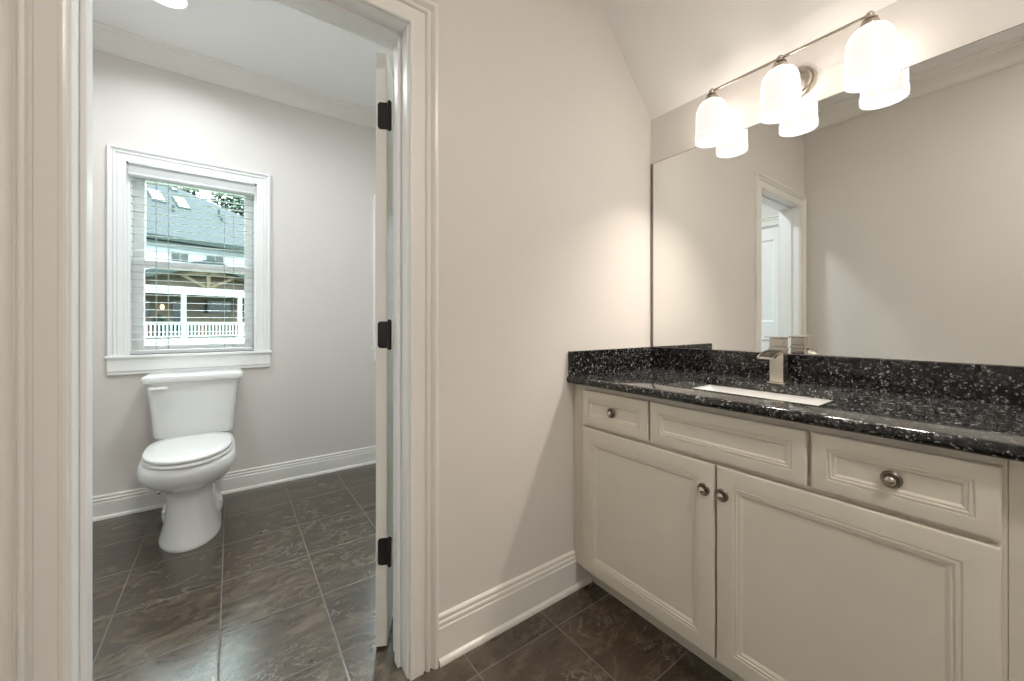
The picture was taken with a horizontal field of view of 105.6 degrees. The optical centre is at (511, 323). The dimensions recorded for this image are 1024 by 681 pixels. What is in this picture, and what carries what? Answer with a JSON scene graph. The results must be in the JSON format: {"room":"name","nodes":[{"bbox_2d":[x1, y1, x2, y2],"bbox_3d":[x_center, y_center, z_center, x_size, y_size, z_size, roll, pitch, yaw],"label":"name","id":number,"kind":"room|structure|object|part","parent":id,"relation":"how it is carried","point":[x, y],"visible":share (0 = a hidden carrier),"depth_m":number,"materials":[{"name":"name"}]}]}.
{"room":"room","nodes":[
{"label":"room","id":0,"kind":"room"},
{"bbox_2d":[93,49,375,495],"bbox_3d":[-1.388,-0.270,2.945,2.800,2.740,0.140,0,0,-36],"label":"wall","id":1,"kind":"structure","parent":0,"point":[316,396],"depth_m":2.70,"materials":[{"name":"beige paint"}]},
{"bbox_2d":[104,144,271,375],"bbox_3d":[-2.010,-0.358,2.482,0.802,1.309,0.182,0,0,-36],"label":"window","id":2,"kind":"structure","parent":1,"relation":"in","point":[120,286],"depth_m":2.35,"materials":[{"name":"white paint"}]},
{"bbox_2d":[128,162,254,353],"bbox_3d":[-1.981,-0.375,2.443,0.606,1.110,0.085,0,0,-36],"label":"window blind","id":3,"kind":"object","parent":2,"relation":"attached to","point":[136,170],"visible":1,"depth_m":2.44,"materials":[{"name":"white plastic"}]},
{"bbox_3d":[-1.992,0.169,2.457,0.602,0.022,0.050,0,0,-36],"label":"rail","id":4,"kind":"part","parent":3,"relation":"part of","materials":[{"name":"white plastic"}]},
{"bbox_3d":[-1.878,-0.348,2.539,0.002,1.013,0.037,0,0,-36],"label":"ladder cord","id":5,"kind":"part","parent":3,"relation":"part of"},
{"bbox_3d":[-1.839,-0.348,2.568,0.002,1.013,0.037,0,0,-36],"label":"ladder cord","id":6,"kind":"part","parent":3,"relation":"part of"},
{"bbox_3d":[-1.735,-0.339,2.603,0.012,1.022,0.012,0,0,-36],"label":"tilt cord","id":7,"kind":"part","parent":3,"relation":"part of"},
{"bbox_3d":[-2.019,-0.363,2.495,0.626,1.143,0.150,0,0,-36],"label":"frame","id":8,"kind":"part","parent":2,"relation":"part of","materials":[{"name":"white paint"}]},
{"bbox_3d":[-2.043,-0.631,2.527,0.602,0.583,0.034,0,0,-36],"label":"sash","id":9,"kind":"part","parent":2,"relation":"part of","materials":[{"name":"white plastic"}]},
{"bbox_3d":[-2.022,-0.105,2.498,0.602,0.554,0.034,0,0,-36],"label":"sash","id":10,"kind":"part","parent":2,"relation":"part of","materials":[{"name":"white plastic"}]},
{"bbox_2d":[93,20,375,129],"bbox_3d":[-1.318,-1.587,2.848,2.800,0.107,0.100,0,0,-36],"label":"trim","id":11,"kind":"structure","parent":1,"relation":"attached to","point":[109,39],"depth_m":2.47,"materials":[{"name":"beige paint"}]},
{"bbox_2d":[93,445,375,521],"bbox_3d":[-1.340,1.033,2.879,2.800,0.134,0.024,0,0,-36],"label":"baseboard","id":12,"kind":"structure","parent":1,"relation":"attached to","point":[117,504],"depth_m":2.60,"materials":[{"name":"beige paint"}]},
{"bbox_2d":[372,195,375,360],"bbox_3d":[-0.812,-0.358,3.348,0.802,1.309,0.182,0,0,-36],"label":"window","id":13,"kind":"structure","parent":1,"relation":"in","point":[374,196],"depth_m":3.06,"materials":[{"name":"white paint"}]},
{"bbox_3d":[-0.771,-0.411,3.291,0.785,1.203,0.022,0,0,-36],"label":"casing","id":14,"kind":"part","parent":13,"relation":"part of","materials":[{"name":"white paint"}]},
{"bbox_2d":[93,0,392,109],"bbox_3d":[-0.047,-1.700,1.089,3.040,0.120,4.760,0,0,-36],"label":"ceiling","id":15,"kind":"structure","parent":0,"point":[271,38],"depth_m":2.25,"materials":[{"name":"white paint"}]},
{"bbox_2d":[153,0,190,10],"bbox_3d":[-1.728,-1.637,1.934,0.200,0.005,0.200,0,0,-36],"label":"recessed light","id":16,"kind":"object","parent":15,"relation":"in","point":[180,5],"visible":1,"depth_m":1.99,"materials":[{"name":"white paint"}]},
{"bbox_2d":[93,463,731,680],"bbox_3d":[-0.047,1.160,1.089,3.040,0.120,4.760,0,0,-36],"label":"floor","id":17,"kind":"structure","parent":0,"point":[284,589],"depth_m":1.48,"materials":[{"name":"tile"}]},
{"bbox_2d":[136,368,242,552],"bbox_3d":[-1.720,0.695,2.090,0.462,0.810,0.809,0,0,-36],"label":"toilet","id":18,"kind":"object","parent":17,"relation":"on","point":[192,411],"visible":1,"depth_m":2.01,"materials":[{"name":"white ceramic"}]},
{"bbox_3d":[-1.954,0.362,2.146,0.086,0.026,0.028,0,0,-24],"label":"flush lever","id":19,"kind":"part","parent":18,"relation":"part of","materials":[{"name":"white plastic"}]},
{"bbox_3d":[-1.631,0.649,1.966,0.356,0.017,0.503,0,0,-36],"label":"seat","id":20,"kind":"part","parent":18,"relation":"part of","materials":[{"name":"white plastic"}]},
{"bbox_3d":[-1.631,0.625,1.966,0.350,0.022,0.503,0,0,-36],"label":"lid","id":21,"kind":"part","parent":18,"relation":"part of","materials":[{"name":"white plastic"}]},
{"bbox_3d":[-1.889,0.311,2.324,0.462,0.043,0.232,0,0,-36],"label":"tank lid","id":22,"kind":"part","parent":18,"relation":"part of","materials":[{"name":"white ceramic"}]},
{"bbox_3d":[-1.892,0.496,2.328,0.424,0.328,0.205,0,0,-36],"label":"tank","id":23,"kind":"part","parent":18,"relation":"part of","materials":[{"name":"white ceramic"}]},
{"bbox_2d":[574,384,1023,680],"bbox_3d":[0.931,0.673,1.112,0.568,0.854,1.612,0,0,-36],"label":"vanity cabinet","id":24,"kind":"object","parent":17,"relation":"on","point":[768,549],"visible":0.98,"depth_m":0.97,"materials":[{"name":"beige paint"}]},
{"bbox_3d":[0.359,0.332,1.434,0.019,0.036,0.036,0,0,-36],"label":"knob","id":25,"kind":"part","parent":24,"relation":"part of","materials":[{"name":"grey metal"}]},
{"bbox_3d":[0.378,0.332,1.440,0.018,0.136,0.300,0,0,-36],"label":"drawer","id":26,"kind":"part","parent":24,"relation":"part of","materials":[{"name":"beige paint"}]},
{"bbox_3d":[0.443,0.696,1.350,0.018,0.567,0.524,0,0,-36],"label":"cabinet door","id":27,"kind":"part","parent":24,"relation":"part of","materials":[{"name":"beige paint"}]},
{"bbox_3d":[0.563,0.493,1.152,0.019,0.036,0.036,0,0,-36],"label":"knob","id":28,"kind":"part","parent":24,"relation":"part of","materials":[{"name":"grey metal"}]},
{"bbox_3d":[0.595,0.492,1.109,0.019,0.036,0.036,0,0,-36],"label":"knob","id":29,"kind":"part","parent":24,"relation":"part of","materials":[{"name":"grey metal"}]},
{"bbox_3d":[0.599,0.332,1.134,0.018,0.136,0.439,0,0,-36],"label":"false drawer","id":30,"kind":"part","parent":24,"relation":"part of","materials":[{"name":"beige paint"}]},
{"bbox_2d":[567,347,1023,461],"bbox_3d":[0.935,0.179,1.109,0.578,0.130,1.626,0,0,-36],"label":"countertop","id":31,"kind":"structure","parent":24,"relation":"on","point":[970,408],"depth_m":1.15,"materials":[{"name":"black stone"}]},
{"bbox_2d":[693,385,832,405],"bbox_3d":[0.796,0.313,1.287,0.352,0.137,0.487,0,0,-36],"label":"undermount sink","id":32,"kind":"object","parent":31,"relation":"in","point":[769,395],"visible":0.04,"depth_m":1.39,"materials":[{"name":"white ceramic"}]},
{"bbox_2d":[757,337,790,384],"bbox_3d":[0.923,0.131,1.371,0.138,0.168,0.056,0,0,-36],"label":"bathroom faucet","id":33,"kind":"object","parent":31,"relation":"on","point":[777,354],"visible":1,"depth_m":1.38,"materials":[{"name":"silver metal"}]},
{"bbox_3d":[0.905,0.108,1.357,0.092,0.028,0.051,0,0,-36],"label":"spout","id":34,"kind":"part","parent":33,"relation":"part of","materials":[{"name":"silver metal"}]},
{"bbox_3d":[0.956,0.074,1.395,0.047,0.044,0.047,0,0,-36],"label":"handle","id":35,"kind":"part","parent":33,"relation":"part of","materials":[{"name":"silver metal"}]},
{"bbox_3d":[0.956,0.212,1.395,0.056,0.006,0.056,0,0,-36],"label":"plate","id":36,"kind":"part","parent":33,"relation":"part of","materials":[{"name":"silver metal"}]},
{"bbox_3d":[0.751,0.696,0.924,0.018,0.567,0.514,0,0,-36],"label":"cabinet door","id":37,"kind":"part","parent":24,"relation":"part of","materials":[{"name":"beige paint"}]},
{"bbox_3d":[0.801,0.332,0.823,0.019,0.036,0.036,0,0,-36],"label":"knob","id":38,"kind":"part","parent":24,"relation":"part of","materials":[{"name":"grey metal"}]},
{"bbox_3d":[0.817,0.332,0.832,0.018,0.136,0.288,0,0,-36],"label":"drawer","id":39,"kind":"part","parent":24,"relation":"part of","materials":[{"name":"beige paint"}]},
{"bbox_3d":[1.067,0.618,0.521,0.020,0.744,0.495,0,0,-36],"label":"filler panel","id":40,"kind":"part","parent":24,"relation":"part of","materials":[{"name":"beige paint"}]},
{"bbox_2d":[430,0,650,667],"bbox_3d":[-0.227,-0.270,1.339,2.800,2.740,0.154,0,0,-36],"label":"wall","id":41,"kind":"structure","parent":0,"point":[545,122],"depth_m":1.47,"materials":[{"name":"beige paint"}]},
{"bbox_2d":[0,0,438,680],"bbox_3d":[-0.603,0.040,0.988,0.899,2.120,0.022,0,0,-36],"label":"trim","id":42,"kind":"structure","parent":41,"relation":"attached to","point":[34,34],"depth_m":0.77,"materials":[{"name":"beige paint"}]},
{"bbox_2d":[69,0,408,680],"bbox_3d":[-0.550,0.077,1.336,0.537,2.045,1.286,0,0,19],"label":"door frame","id":43,"kind":"structure","parent":41,"relation":"in","point":[392,93],"depth_m":1.22,"materials":[{"name":"white paint"}]},
{"bbox_2d":[273,0,392,49],"bbox_3d":[-0.692,0.040,1.111,0.899,2.120,0.022,0,0,-36],"label":"trim","id":44,"kind":"structure","parent":41,"relation":"attached to","point":[273,0],"depth_m":1.20,"materials":[{"name":"beige paint"}]},
{"bbox_2d":[598,0,897,119],"bbox_3d":[1.229,-1.337,0.774,0.694,0.646,2.515,0,0,-36],"label":"ceiling","id":45,"kind":"structure","parent":0,"point":[674,52],"depth_m":1.58,"materials":[{"name":"white paint"}]},
{"bbox_2d":[651,0,1023,366],"bbox_3d":[1.470,-0.270,0.948,0.100,2.740,2.515,0,0,-36],"label":"wall","id":46,"kind":"structure","parent":0,"point":[925,29],"depth_m":1.32,"materials":[{"name":"beige paint"}]},
{"bbox_2d":[695,10,897,147],"bbox_3d":[0.978,-0.858,1.412,0.154,0.218,0.613,0,0,-36],"label":"vanity light","id":47,"kind":"object","parent":46,"relation":"attached to","point":[871,62],"visible":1,"depth_m":1.35,"materials":[{"name":"white glass"}]},
{"bbox_3d":[0.823,-0.835,1.601,0.124,0.171,0.124,0,0,-36],"label":"lamp shade","id":48,"kind":"part","parent":47,"relation":"part of","materials":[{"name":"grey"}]},
{"bbox_3d":[0.967,-0.835,1.402,0.124,0.171,0.124,0,0,-36],"label":"lamp shade","id":49,"kind":"part","parent":47,"relation":"part of","materials":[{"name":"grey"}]},
{"bbox_3d":[1.109,-0.835,1.205,0.124,0.171,0.124,0,0,-36],"label":"lamp shade","id":50,"kind":"part","parent":47,"relation":"part of","materials":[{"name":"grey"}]},
{"bbox_2d":[651,23,1023,365],"bbox_3d":[1.149,-0.339,1.300,0.007,0.904,1.561,0,0,-36],"label":"wall mirror","id":51,"kind":"object","parent":46,"relation":"attached to","point":[886,221],"visible":0.96,"depth_m":1.28,"materials":[{"name":"silver mirror"}]},
{"bbox_2d":[652,347,1023,405],"bbox_3d":[1.160,0.165,1.273,0.020,0.100,1.624,0,0,-36],"label":"backsplash","id":52,"kind":"structure","parent":46,"relation":"attached to","point":[974,382],"depth_m":1.25,"materials":[{"name":"black stone"}]},
{"label":"outside","id":53,"kind":"structure","parent":0,"visible":0},
{"bbox_3d":[-27.363,1.450,37.862,120.000,0.200,86.570,0,0,-36],"label":"ground","id":54,"kind":"structure","parent":53,"visible":0},
{"bbox_2d":[174,186,201,196],"bbox_3d":[-30.646,-7.060,33.292,6.647,16.831,6.507,0,0,-36],"label":"tree","id":55,"kind":"object","parent":54,"relation":"on","point":[188,191],"visible":0.02,"depth_m":34.59,"materials":[{"name":"green plant"}]},
{"bbox_2d":[145,182,243,344],"bbox_3d":[-23.267,-3.770,21.097,13.670,10.240,25.500,0,0,34],"label":"house","id":56,"kind":"structure","parent":54,"relation":"on","point":[173,306],"depth_m":21.55,"materials":[{"name":"white"}]},
{"bbox_3d":[-19.170,-0.785,20.047,0.025,0.870,0.790,0,0,34],"label":"pane","id":57,"kind":"part","parent":56,"relation":"part of","materials":[{"name":"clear glass"}]},
{"bbox_3d":[-21.144,-7.631,23.132,1.050,0.821,0.540,0,0,34],"label":"skylight pane","id":58,"kind":"part","parent":56,"relation":"part of","materials":[{"name":"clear glass"}]},
{"bbox_2d":[152,315,166,338],"bbox_3d":[-18.395,0.158,20.283,0.658,1.243,0.637,0,0,34],"label":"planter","id":59,"kind":"object","parent":56,"relation":"on","point":[154,319],"visible":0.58,"depth_m":20.22,"materials":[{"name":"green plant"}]},
{"bbox_3d":[-17.256,0.300,18.569,0.080,0.760,2.300,0,0,34],"label":"railing","id":60,"kind":"part","parent":56,"relation":"part of","materials":[{"name":"white wood"}]},
{"bbox_3d":[-18.350,-0.425,21.279,0.025,1.650,0.350,0,0,34],"label":"pane","id":61,"kind":"part","parent":56,"relation":"part of","materials":[{"name":"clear glass"}]},
{"bbox_3d":[-18.289,-3.660,21.412,0.030,0.520,0.740,0,0,34],"label":"pane","id":62,"kind":"part","parent":56,"relation":"part of","materials":[{"name":"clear glass"}]},
{"bbox_3d":[-20.342,-7.463,23.932,1.000,0.784,0.500,0,0,34],"label":"skylight pane","id":63,"kind":"part","parent":56,"relation":"part of","materials":[{"name":"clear glass"}]},
{"bbox_3d":[-16.383,-2.520,20.720,0.050,1.340,7.800,0,0,34],"label":"gable panel","id":64,"kind":"part","parent":56,"relation":"part of","materials":[{"name":"beige paint"}]},
{"bbox_3d":[-15.996,-2.500,20.463,0.140,1.300,0.160,0,0,34],"label":"king post","id":65,"kind":"part","parent":56,"relation":"part of","materials":[{"name":"beige wood"}]},
{"bbox_3d":[-15.877,0.300,20.642,0.080,0.760,2.300,0,0,34],"label":"railing","id":66,"kind":"part","parent":56,"relation":"part of","materials":[{"name":"white wood"}]},
{"bbox_3d":[-17.388,-3.705,22.765,0.030,0.510,0.830,0,0,34],"label":"pane","id":67,"kind":"part","parent":56,"relation":"part of","materials":[{"name":"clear glass"}]},
{"bbox_3d":[-17.323,-0.960,22.823,0.025,0.720,1.380,0,0,34],"label":"pane","id":68,"kind":"part","parent":56,"relation":"part of","materials":[{"name":"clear glass"}]},
{"bbox_2d":[204,192,243,216],"bbox_3d":[-27.740,-6.949,38.713,10.177,16.609,5.981,0,0,38],"label":"tree","id":69,"kind":"object","parent":54,"relation":"on","point":[227,199],"visible":0.14,"depth_m":37.45,"materials":[{"name":"green plant"}]}
]}

